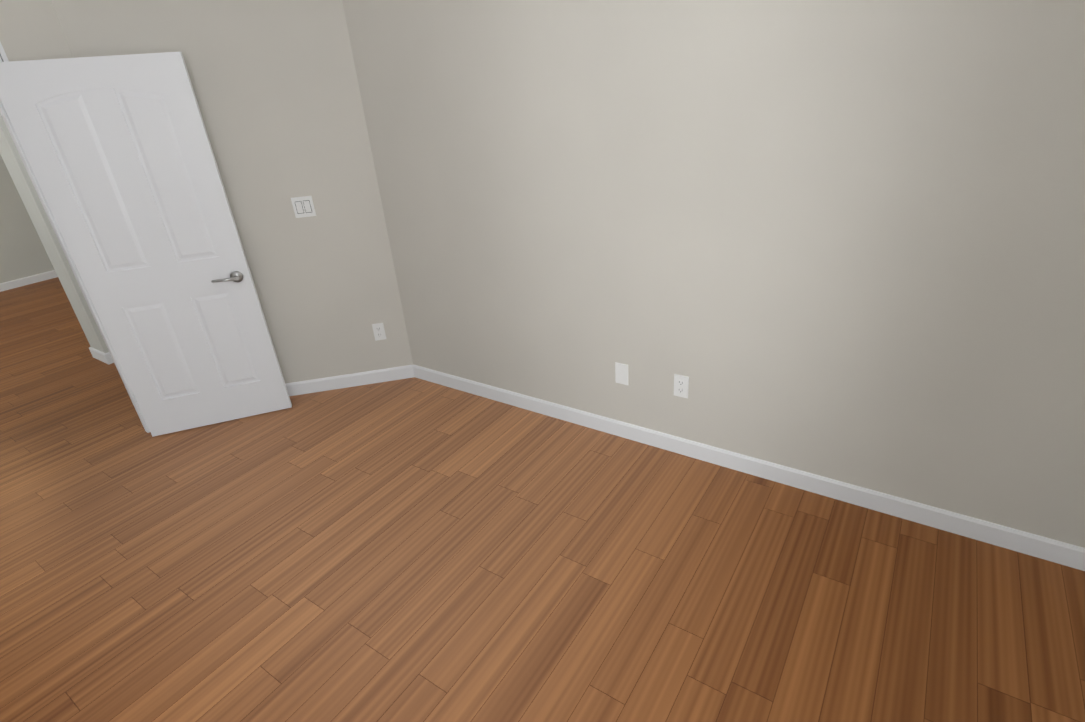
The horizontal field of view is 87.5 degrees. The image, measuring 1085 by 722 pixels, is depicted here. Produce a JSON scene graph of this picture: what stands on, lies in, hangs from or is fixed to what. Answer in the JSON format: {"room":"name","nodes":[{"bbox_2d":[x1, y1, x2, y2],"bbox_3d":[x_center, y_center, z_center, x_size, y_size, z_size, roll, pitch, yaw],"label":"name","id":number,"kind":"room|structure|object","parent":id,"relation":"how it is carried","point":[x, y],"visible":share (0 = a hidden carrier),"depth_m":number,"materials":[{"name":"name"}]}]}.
{"room":"empty bedroom","nodes":[
{"label":"empty bedroom","id":0,"kind":"room"},
{"bbox_2d":[0,154,54,282],"bbox_3d":[-6.693,-2.230,6.259,0.426,3.000,5.130,13,31,32],"label":"wall","id":1,"kind":"structure","parent":0,"point":[23,253],"depth_m":6.83,"materials":[{"name":"beige paint"}]},
{"bbox_2d":[0,270,57,291],"bbox_3d":[-6.458,-0.907,6.834,0.161,0.092,4.860,13,31,32],"label":"baseboard","id":2,"kind":"structure","parent":1,"relation":"attached to","point":[44,276],"depth_m":6.98,"materials":[{"name":"white wood"}]},
{"bbox_2d":[0,0,72,60],"bbox_3d":[-2.962,-0.613,2.341,0.120,3.000,4.290,13,31,32],"label":"wall","id":3,"kind":"structure","parent":0,"point":[31,30],"depth_m":2.70,"materials":[{"name":"beige paint"}]},
{"bbox_2d":[0,42,8,61],"bbox_3d":[-2.924,-0.348,2.360,0.024,2.503,1.741,13,31,32],"label":"door frame","id":4,"kind":"structure","parent":3,"relation":"attached to","point":[3,57],"depth_m":2.62,"materials":[{"name":"white wood"}]},
{"bbox_2d":[0,100,149,432],"bbox_3d":[-2.981,-0.329,2.414,0.168,2.430,1.625,13,31,32],"label":"trim","id":5,"kind":"structure","parent":3,"relation":"attached to","point":[62,242],"depth_m":3.02,"materials":[{"name":"white wood"}]},
{"bbox_2d":[0,52,291,436],"bbox_3d":[-2.091,-0.526,3.112,0.835,2.018,0.166,-12,27,-15],"label":"door","id":6,"kind":"structure","parent":3,"relation":"in","point":[118,151],"depth_m":3.01,"materials":[{"name":"white wood"}]},
{"bbox_2d":[0,113,108,352],"bbox_3d":[-2.915,-1.848,5.016,0.280,2.850,2.810,13,31,32],"label":"wall pillar","id":7,"kind":"structure","parent":0,"point":[18,172],"depth_m":4.16,"materials":[{"name":"beige paint"}]},
{"bbox_2d":[51,0,412,383],"bbox_3d":[-1.656,-1.135,3.183,0.959,3.000,0.955,13,31,32],"label":"wall","id":8,"kind":"structure","parent":0,"point":[275,84],"depth_m":3.21,"materials":[{"name":"beige paint"}]},
{"bbox_2d":[291,196,315,217],"bbox_3d":[-1.408,-0.907,3.337,0.116,0.117,0.012,-9,26,-8],"label":"switch","id":9,"kind":"object","parent":8,"relation":"attached to","point":[303,206],"visible":1,"depth_m":3.33,"materials":[{"name":"white plastic"}]},
{"bbox_2d":[286,364,413,395],"bbox_3d":[-1.628,0.228,3.710,0.977,0.092,1.197,13,31,32],"label":"baseboard","id":10,"kind":"structure","parent":8,"relation":"attached to","point":[401,372],"depth_m":3.84,"materials":[{"name":"white wood"}]},
{"bbox_2d":[372,323,385,340],"bbox_3d":[-1.081,-0.193,3.748,0.072,0.117,0.009,-9,26,-8],"label":"outlet","id":11,"kind":"object","parent":8,"relation":"attached to","point":[379,331],"visible":1,"depth_m":3.75,"materials":[{"name":"white plastic"}]},
{"bbox_2d":[0,277,1084,721],"bbox_3d":[-2.731,0.309,3.949,10.390,0.100,6.140,13,31,32],"label":"floor","id":12,"kind":"structure","parent":0,"point":[414,549],"depth_m":2.25,"materials":[{"name":"brown wood"}]},
{"bbox_2d":[89,347,102,358],"bbox_3d":[-2.938,-0.639,5.696,0.014,0.092,2.824,13,31,32],"label":"baseboard","id":13,"kind":"structure","parent":12,"relation":"on","point":[95,353],"depth_m":4.61,"materials":[{"name":"white wood"}]},
{"bbox_2d":[101,352,113,363],"bbox_3d":[-2.694,-0.583,5.540,0.014,0.092,2.824,13,31,32],"label":"baseboard","id":14,"kind":"structure","parent":12,"relation":"on","point":[106,358],"depth_m":4.52,"materials":[{"name":"white wood"}]},
{"bbox_2d":[342,0,1084,547],"bbox_3d":[0.173,-1.000,2.600,4.655,3.000,0.120,13,31,32],"label":"wall","id":15,"kind":"structure","parent":0,"point":[840,240],"depth_m":2.26,"materials":[{"name":"beige paint"}]},
{"bbox_2d":[615,362,627,384],"bbox_3d":[0.409,0.067,2.925,0.072,0.117,0.007,13,31,32],"label":"blank wall plate","id":16,"kind":"object","parent":15,"relation":"attached to","point":[621,373],"visible":1,"depth_m":2.92,"materials":[{"name":"white plastic"}]},
{"bbox_2d":[674,374,688,398],"bbox_3d":[0.674,0.123,2.753,0.072,0.117,0.009,13,31,32],"label":"electrical outlet","id":17,"kind":"object","parent":15,"relation":"attached to","point":[681,384],"visible":1,"depth_m":2.75,"materials":[{"name":"white plastic"}]},
{"bbox_2d":[414,365,1084,570],"bbox_3d":[0.589,0.407,2.972,3.582,0.092,0.014,13,31,32],"label":"baseboard","id":18,"kind":"structure","parent":15,"relation":"attached to","point":[1051,550],"depth_m":2.59,"materials":[{"name":"white wood"}]}
]}

